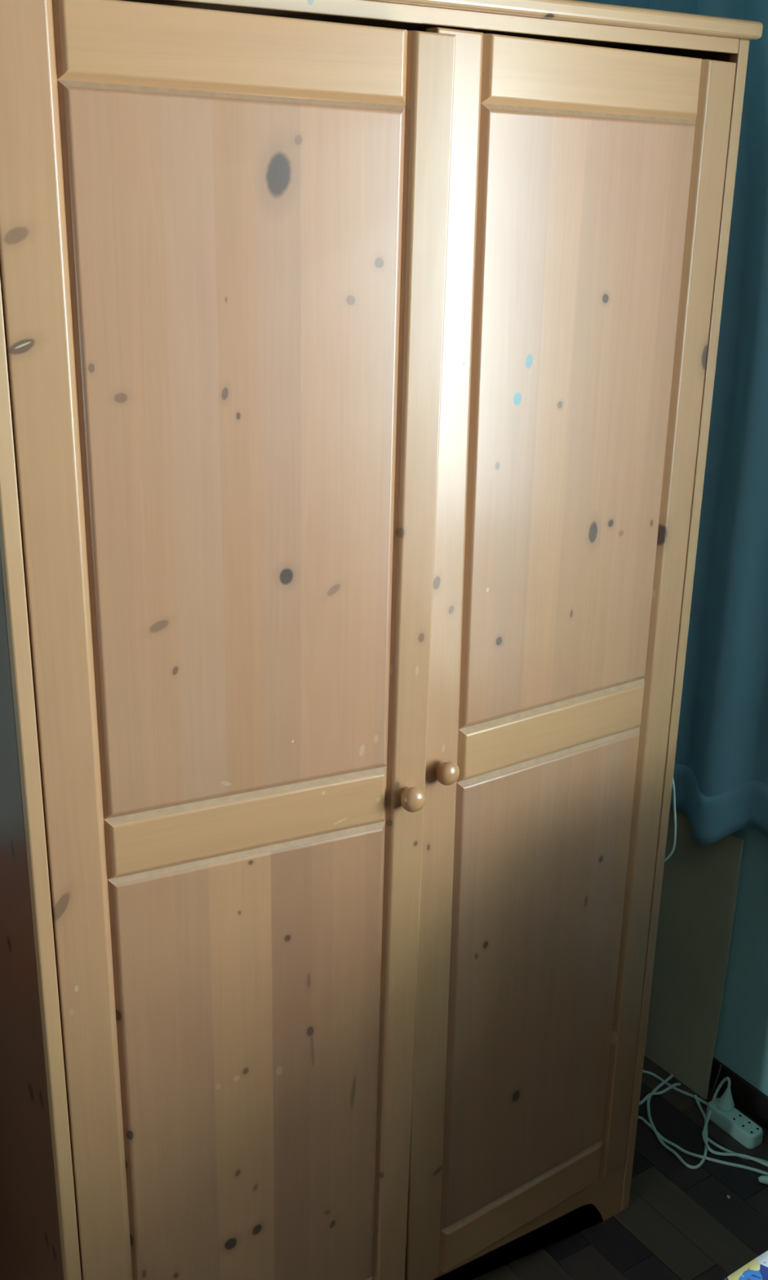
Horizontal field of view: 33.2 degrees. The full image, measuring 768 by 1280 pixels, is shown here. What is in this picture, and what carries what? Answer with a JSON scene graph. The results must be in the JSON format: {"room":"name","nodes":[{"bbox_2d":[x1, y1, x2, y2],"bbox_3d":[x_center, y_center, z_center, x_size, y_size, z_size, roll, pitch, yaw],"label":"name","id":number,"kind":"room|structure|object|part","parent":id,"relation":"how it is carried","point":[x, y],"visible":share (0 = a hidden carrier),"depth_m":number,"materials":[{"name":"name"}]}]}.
{"room":"bedroom","nodes":[
{"label":"bedroom","id":0,"kind":"room"},
{"bbox_2d":[471,1055,767,1279],"bbox_3d":[0.254,1.899,0.338,4.100,0.120,5.580,-12,24,-32],"label":"floor","id":1,"kind":"structure","parent":0,"point":[679,1222],"depth_m":2.42,"materials":[{"name":"brown wood"}]},
{"bbox_2d":[0,0,763,1279],"bbox_3d":[-0.099,0.144,1.996,1.104,2.041,0.642,-12,24,-32],"label":"wardrobe","id":2,"kind":"object","parent":1,"relation":"on","point":[357,358],"visible":1,"depth_m":1.65,"materials":[{"name":"brown wood"}]},
{"bbox_3d":[-0.567,0.233,1.758,0.020,2.018,0.544,-12,24,-32],"label":"panel","id":3,"kind":"part","parent":2,"relation":"part of","materials":[{"name":"brown wood"}]},
{"bbox_3d":[-0.177,0.233,1.654,0.512,1.890,0.046,-9,22,-26],"label":"door","id":4,"kind":"part","parent":2,"relation":"part of","materials":[{"name":"brown wood"}]},
{"bbox_3d":[-0.146,-0.608,1.334,0.386,0.086,0.011,-9,22,-25],"label":"rail","id":5,"kind":"part","parent":2,"relation":"part of","materials":[{"name":"brown wood"}]},
{"bbox_3d":[-0.155,-0.189,1.488,0.386,0.827,0.021,-9,22,-26],"label":"panel","id":6,"kind":"part","parent":2,"relation":"part of","materials":[{"name":"brown wood"}]},
{"bbox_3d":[-0.166,0.233,1.646,0.386,0.093,0.011,-9,22,-27],"label":"rail","id":7,"kind":"part","parent":2,"relation":"part of","materials":[{"name":"brown wood"}]},
{"bbox_3d":[-0.174,0.653,1.800,0.386,0.823,0.021,-10,23,-28],"label":"panel","id":8,"kind":"part","parent":2,"relation":"part of","materials":[{"name":"brown wood"}]},
{"bbox_3d":[0.037,0.213,1.729,0.035,0.035,0.034,-9,22,-26],"label":"knob","id":9,"kind":"part","parent":2,"relation":"part of","materials":[{"name":"brown wood"}]},
{"bbox_3d":[0.249,0.135,1.939,0.515,1.885,0.028,-13,24,-34],"label":"door","id":10,"kind":"part","parent":2,"relation":"part of","materials":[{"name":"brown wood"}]},
{"bbox_3d":[-0.100,-0.815,1.680,1.104,0.022,0.573,-12,24,-32],"label":"cornice","id":11,"kind":"part","parent":2,"relation":"part of","materials":[{"name":"brown wood"}]},
{"bbox_3d":[0.086,0.184,1.791,0.035,0.035,0.034,-13,24,-34],"label":"knob","id":12,"kind":"part","parent":2,"relation":"part of","materials":[{"name":"brown wood"}]},
{"bbox_3d":[0.049,-0.717,1.478,1.039,0.018,0.008,-12,24,-32],"label":"head rail","id":13,"kind":"part","parent":2,"relation":"part of","materials":[{"name":"brown wood"}]},
{"bbox_3d":[0.246,0.980,2.237,0.379,0.093,0.010,-13,24,-35],"label":"rail","id":14,"kind":"part","parent":2,"relation":"part of","materials":[{"name":"brown wood"}]},
{"bbox_3d":[0.253,0.556,2.084,0.379,0.819,0.015,-13,24,-34],"label":"panel","id":15,"kind":"part","parent":2,"relation":"part of","materials":[{"name":"brown wood"}]},
{"bbox_3d":[0.260,0.134,1.933,0.379,0.088,0.010,-13,24,-34],"label":"rail","id":16,"kind":"part","parent":2,"relation":"part of","materials":[{"name":"brown wood"}]},
{"bbox_3d":[0.266,-0.290,1.783,0.379,0.823,0.014,-13,24,-34],"label":"panel","id":17,"kind":"part","parent":2,"relation":"part of","materials":[{"name":"brown wood"}]},
{"bbox_3d":[0.273,-0.711,1.631,0.379,0.081,0.010,-13,24,-33],"label":"rail","id":18,"kind":"part","parent":2,"relation":"part of","materials":[{"name":"brown wood"}]},
{"bbox_2d":[664,779,676,862],"bbox_3d":[0.468,0.280,2.209,0.080,0.313,0.014,9,21,21],"label":"hanging cord","id":19,"kind":"object","parent":2,"relation":"hanging from","point":[673,785],"visible":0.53,"depth_m":2.21,"materials":[{"name":"white plastic"}]},
{"bbox_3d":[0.314,0.047,2.317,0.020,2.018,0.544,-12,24,-32],"label":"panel","id":20,"kind":"part","parent":2,"relation":"part of","materials":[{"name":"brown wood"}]},
{"bbox_2d":[639,1082,680,1105],"bbox_3d":[0.544,0.972,2.718,0.220,0.014,0.013,-10,22,-27],"label":"cord","id":21,"kind":"object","parent":1,"relation":"on","point":[673,1086],"visible":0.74,"depth_m":2.74,"materials":[{"name":"white plastic"}]},
{"bbox_2d":[646,1074,707,1168],"bbox_3d":[0.609,0.993,2.668,0.123,0.013,0.277,3,20,6],"label":"cord","id":22,"kind":"object","parent":1,"relation":"on","point":[671,1076],"visible":1,"depth_m":2.63,"materials":[{"name":"white plastic"}]},
{"bbox_2d":[644,809,743,1099],"bbox_3d":[0.579,0.627,2.794,0.034,0.612,0.415,-12,24,-32],"label":"cardboard sheet","id":23,"kind":"object","parent":1,"relation":"on","point":[700,882],"visible":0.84,"depth_m":2.71,"materials":[{"name":"brown cardboard"}]},
{"bbox_2d":[642,1070,763,1148],"bbox_3d":[0.659,0.965,2.719,0.053,0.031,0.325,-14,25,-36],"label":"power strip","id":24,"kind":"object","parent":1,"relation":"on","point":[737,1125],"visible":0.82,"depth_m":2.63,"materials":[{"name":"white plastic"}]},
{"bbox_3d":[0.618,0.956,2.764,0.206,0.015,0.018,19,26,40],"label":"strip cord","id":25,"kind":"part","parent":24,"relation":"part of","materials":[{"name":"white plastic"}]},
{"bbox_2d":[637,1115,767,1175],"bbox_3d":[0.616,1.017,2.598,0.350,0.013,0.055,12,23,28],"label":"cord","id":26,"kind":"object","parent":1,"relation":"on","point":[642,1118],"visible":0.88,"depth_m":2.56,"materials":[{"name":"white plastic"}]},
{"bbox_2d":[712,1064,721,1092],"bbox_3d":[0.708,0.932,2.734,0.012,0.072,0.003,12,23,27],"label":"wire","id":27,"kind":"object","parent":1,"relation":"on","point":[720,1064],"visible":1,"depth_m":2.73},
{"bbox_2d":[702,1076,767,1166],"bbox_3d":[0.700,0.981,2.588,0.106,0.089,0.198,-6,21,-18],"label":"plug","id":28,"kind":"object","parent":1,"relation":"on","point":[726,1103],"visible":1,"depth_m":2.65,"materials":[{"name":"white plastic"}]},
{"bbox_2d":[706,1137,767,1163],"bbox_3d":[0.713,1.030,2.578,0.141,0.006,0.018,13,23,30],"label":"cord","id":29,"kind":"object","parent":1,"relation":"on","point":[709,1140],"visible":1,"depth_m":2.59,"materials":[{"name":"white plastic"}]},
{"bbox_2d":[758,1175,767,1184],"bbox_3d":[0.759,1.051,2.499,0.062,0.017,0.017,5,20,12],"label":"plug","id":30,"kind":"object","parent":1,"relation":"on","point":[762,1179],"visible":1,"depth_m":2.50,"materials":[{"name":"white plastic"}]},
{"bbox_3d":[0.321,1.122,1.143,0.473,0.796,0.473,-12,24,-32],"label":"side table","id":31,"kind":"object","parent":1,"relation":"on","visible":0},
{"bbox_2d":[723,1250,767,1279],"bbox_3d":[0.325,0.898,1.062,0.554,0.343,0.554,-12,24,-32],"label":"tablecloth","id":32,"kind":"object","parent":31,"relation":"on","point":[757,1268],"visible":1,"depth_m":1.29,"materials":[{"name":"fabric"}]},
{"bbox_2d":[713,826,767,1096],"bbox_3d":[1.888,0.364,0.930,0.220,2.420,5.280,-12,24,-32],"label":"wall","id":33,"kind":"structure","parent":0,"point":[741,1045],"depth_m":2.63,"materials":[{"name":"paint"}]},
{"bbox_2d":[708,1057,767,1129],"bbox_3d":[1.772,1.489,1.268,0.010,0.070,5.280,-12,24,-32],"label":"baseboard","id":34,"kind":"structure","parent":33,"relation":"attached to","point":[748,1099],"depth_m":2.69,"materials":[{"name":"black wood"}]},
{"bbox_3d":[0.298,-0.489,-0.526,4.100,0.120,5.580,-12,24,-32],"label":"ceiling","id":35,"kind":"structure","parent":0,"visible":0},
{"bbox_3d":[0.663,-1.280,1.981,0.020,0.025,1.240,-12,24,-32],"label":"trim","id":36,"kind":"structure","parent":35,"relation":"attached to","visible":0},
{"bbox_2d":[576,0,767,845],"bbox_3d":[0.632,-0.445,2.311,0.063,1.760,1.102,-12,24,-32],"label":"curtain","id":37,"kind":"object","parent":36,"relation":"hanging from","point":[721,771],"visible":0.27,"depth_m":2.38,"materials":[{"name":"teal fabric"}]}
]}

